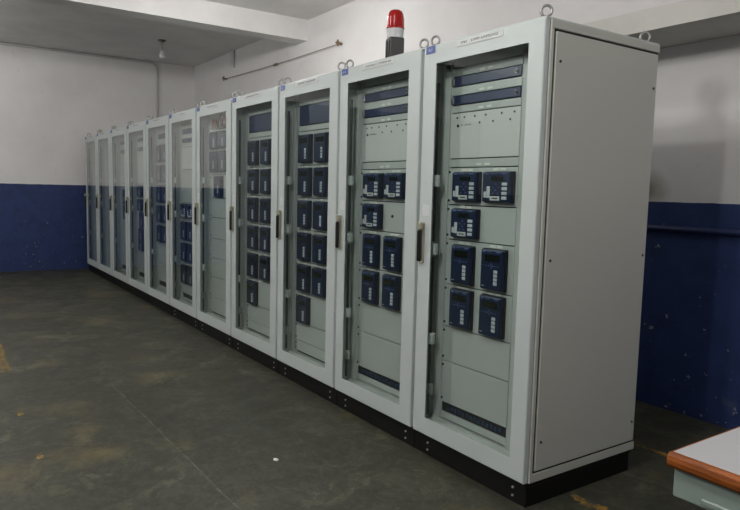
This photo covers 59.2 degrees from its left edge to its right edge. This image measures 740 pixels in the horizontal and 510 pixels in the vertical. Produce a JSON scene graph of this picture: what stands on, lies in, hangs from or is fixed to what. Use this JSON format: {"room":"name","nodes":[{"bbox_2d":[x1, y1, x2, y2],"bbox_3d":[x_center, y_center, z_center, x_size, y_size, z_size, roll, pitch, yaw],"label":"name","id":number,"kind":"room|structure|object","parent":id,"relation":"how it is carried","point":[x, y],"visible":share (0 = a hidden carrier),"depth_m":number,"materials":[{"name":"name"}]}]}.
{"room":"electrical room","nodes":[
{"label":"electrical room","id":0,"kind":"room"},
{"bbox_2d":[0,44,193,271],"bbox_3d":[-7.563,-1.381,8.631,10.650,3.450,0.200,-2,7,-34],"label":"wall","id":1,"kind":"structure","parent":0,"point":[50,101],"depth_m":10.29,"materials":[{"name":"white paint"}]},
{"bbox_2d":[0,42,157,117],"bbox_3d":[-7.732,-2.054,8.291,9.997,2.048,0.036,-2,7,-34],"label":"conduit pipe","id":2,"kind":"object","parent":1,"relation":"attached to","point":[1,43],"visible":0.85,"depth_m":10.45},
{"bbox_2d":[0,0,354,66],"bbox_3d":[-3.494,-2.493,2.583,11.050,0.150,14.500,-2,7,-34],"label":"ceiling","id":3,"kind":"structure","parent":0,"point":[22,22],"depth_m":8.89,"materials":[{"name":"paint"}]},
{"bbox_2d":[158,39,165,58],"bbox_3d":[-2.975,-2.943,9.326,0.110,0.258,0.110,-2,7,-34],"label":"hanging bulb","id":4,"kind":"object","parent":3,"relation":"hanging from","point":[161,55],"visible":1,"depth_m":9.31,"materials":[{"name":"white glass"}]},
{"bbox_2d":[233,50,234,67],"bbox_3d":[-2.061,-2.976,9.893,0.026,0.260,0.026,0,6,-12],"label":"stub","id":5,"kind":"object","parent":3,"relation":"attached to","point":[233,50],"visible":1,"depth_m":9.88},
{"bbox_2d":[0,268,730,509],"bbox_3d":[-3.581,1.073,2.937,11.050,0.120,14.500,-2,7,-34],"label":"floor","id":6,"kind":"structure","parent":0,"point":[128,405],"depth_m":3.68,"materials":[{"name":"concrete"}]},
{"bbox_2d":[0,343,10,371],"bbox_3d":[-2.970,0.799,5.242,0.074,0.001,1.150,-2,7,-34],"label":"floor marking","id":7,"kind":"object","parent":6,"relation":"on","point":[4,365],"depth_m":5.01,"materials":[{"name":"yellow paint"}]},
{"bbox_2d":[36,453,45,459],"bbox_3d":[-1.674,1.021,3.312,0.044,0.001,0.082,-2,7,-34],"label":"paint spot","id":8,"kind":"object","parent":6,"relation":"on","point":[39,455],"depth_m":3.31,"materials":[{"name":"yellow paint"}]},
{"bbox_2d":[84,130,100,275],"bbox_3d":[-3.956,-0.813,10.231,0.838,2.177,0.826,-2,7,-34],"label":"tall cabinet","id":9,"kind":"object","parent":6,"relation":"on","point":[90,141],"visible":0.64,"depth_m":10.30,"materials":[{"name":"grey metal"}]},
{"bbox_2d":[96,126,114,283],"bbox_3d":[-3.481,-0.733,9.538,0.838,2.177,0.860,-2,7,-34],"label":"tall cabinet","id":10,"kind":"object","parent":6,"relation":"on","point":[103,138],"visible":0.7,"depth_m":9.62,"materials":[{"name":"grey metal"}]},
{"bbox_2d":[109,121,130,291],"bbox_3d":[-2.996,-0.651,8.831,0.838,2.177,0.860,-2,7,-34],"label":"tall cabinet","id":11,"kind":"object","parent":6,"relation":"on","point":[119,188],"visible":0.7,"depth_m":8.89,"materials":[{"name":"grey metal"}]},
{"bbox_2d":[126,116,150,302],"bbox_3d":[-2.511,-0.569,8.125,0.838,2.177,0.857,-2,7,-34],"label":"tall cabinet","id":12,"kind":"object","parent":6,"relation":"on","point":[136,133],"visible":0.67,"depth_m":8.15,"materials":[{"name":"grey metal"}]},
{"bbox_2d":[145,110,173,314],"bbox_3d":[-2.033,-0.488,7.427,0.838,2.177,0.842,-2,7,-34],"label":"tall cabinet","id":13,"kind":"object","parent":6,"relation":"on","point":[157,129],"visible":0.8,"depth_m":7.43,"materials":[{"name":"grey metal"}]},
{"bbox_2d":[167,102,201,329],"bbox_3d":[-1.562,-0.409,6.740,0.838,2.177,0.828,-2,7,-34],"label":"tall cabinet","id":14,"kind":"object","parent":6,"relation":"on","point":[182,125],"visible":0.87,"depth_m":6.72,"materials":[{"name":"grey metal"}]},
{"bbox_2d":[194,92,237,348],"bbox_3d":[-1.088,-0.329,6.049,0.838,2.177,0.853,-2,7,-34],"label":"tall cabinet","id":15,"kind":"object","parent":6,"relation":"on","point":[214,120],"visible":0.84,"depth_m":6.03,"materials":[{"name":"grey metal"}]},
{"bbox_2d":[209,128,225,132],"bbox_3d":[-1.274,-1.126,5.926,0.220,0.010,0.472,-2,7,-34],"label":"shelf","id":16,"kind":"object","parent":15,"relation":"attached to","point":[212,130],"depth_m":5.90,"materials":[{"name":"grey metal"}]},
{"bbox_2d":[229,79,285,373],"bbox_3d":[-0.601,-0.247,5.340,0.838,2.177,0.871,-2,7,-34],"label":"tall cabinet","id":17,"kind":"object","parent":6,"relation":"on","point":[255,116],"visible":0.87,"depth_m":5.26,"materials":[{"name":"grey metal"}]},
{"bbox_2d":[276,62,345,404],"bbox_3d":[-0.122,-0.166,4.641,0.838,2.177,0.827,-2,7,-34],"label":"tall cabinet","id":18,"kind":"object","parent":6,"relation":"on","point":[309,113],"visible":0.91,"depth_m":4.54,"materials":[{"name":"grey metal"}]},
{"bbox_2d":[335,38,428,446],"bbox_3d":[0.340,-0.088,3.968,0.838,2.177,0.811,-2,7,-34],"label":"tall cabinet","id":19,"kind":"object","parent":6,"relation":"on","point":[380,138],"visible":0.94,"depth_m":3.84,"materials":[{"name":"grey metal"}]},
{"bbox_2d":[385,9,404,57],"bbox_3d":[0.148,-1.277,3.845,0.109,0.329,0.109,0,6,-18],"label":"beacon","id":20,"kind":"object","parent":19,"relation":"on","point":[395,28],"visible":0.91,"depth_m":3.80,"materials":[{"name":"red plastic"}]},
{"bbox_2d":[413,4,659,507],"bbox_3d":[0.794,-0.012,3.305,0.838,2.177,0.803,-2,7,-34],"label":"tall cabinet","id":21,"kind":"object","parent":6,"relation":"on","point":[537,133],"visible":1,"depth_m":3.04,"materials":[{"name":"grey metal"}]},
{"bbox_2d":[571,494,585,500],"bbox_3d":[0.956,1.116,2.998,0.057,0.001,0.058,0,6,-14],"label":"floor marking","id":22,"kind":"object","parent":6,"relation":"on","point":[576,497],"depth_m":2.99,"materials":[{"name":"yellow paint"}]},
{"bbox_2d":[580,501,607,509],"bbox_3d":[1.002,1.125,2.921,0.116,0.001,0.057,5,7,30],"label":"floor marking","id":23,"kind":"object","parent":6,"relation":"on","point":[584,503],"depth_m":2.92,"materials":[{"name":"yellow paint"}]},
{"bbox_2d":[642,446,667,457],"bbox_3d":[1.645,1.088,3.446,0.059,0.001,0.450,-2,7,-34],"label":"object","id":24,"kind":"structure","parent":6,"relation":"on","point":[663,454],"depth_m":3.56,"materials":[{"name":"yellow paint"}]},
{"bbox_2d":[667,426,739,509],"bbox_3d":[1.389,0.912,1.361,0.741,0.752,1.247,-2,7,-34],"label":"office desk","id":25,"kind":"object","parent":6,"relation":"on","point":[707,471],"visible":1,"depth_m":1.59,"materials":[{"name":"grey laminate"}]},
{"bbox_2d":[194,0,739,428],"bbox_3d":[0.944,-0.896,5.812,0.200,3.450,14.500,-2,7,-34],"label":"wall","id":26,"kind":"structure","parent":0,"point":[689,353],"depth_m":4.21,"materials":[{"name":"white paint"}]},
{"bbox_2d":[32,0,307,43],"bbox_3d":[-5.236,-2.587,5.136,10.650,0.250,0.250,-2,7,-34],"label":"ceiling beam","id":27,"kind":"structure","parent":26,"relation":"attached to","point":[203,14],"depth_m":7.34,"materials":[{"name":"paint"}]},
{"bbox_2d":[222,39,342,80],"bbox_3d":[-1.308,-2.573,8.763,0.082,0.100,3.428,-2,7,-34],"label":"pipe","id":28,"kind":"object","parent":26,"relation":"attached to","point":[337,42],"visible":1,"depth_m":8.33,"materials":[{"name":"grey metal"}]},
{"bbox_2d":[583,0,739,48],"bbox_3d":[1.045,-1.499,5.020,0.480,0.125,12.800,-2,7,-34],"label":"ceiling beam","id":29,"kind":"structure","parent":26,"relation":"attached to","point":[683,22],"depth_m":3.72,"materials":[{"name":"paint"}]},
{"bbox_2d":[647,223,739,236],"bbox_3d":[2.124,-0.136,3.908,0.044,0.048,8.500,-2,7,-34],"label":"pipe","id":30,"kind":"object","parent":26,"relation":"attached to","point":[697,230],"visible":0.35,"depth_m":4.04,"materials":[{"name":"blue metal"}]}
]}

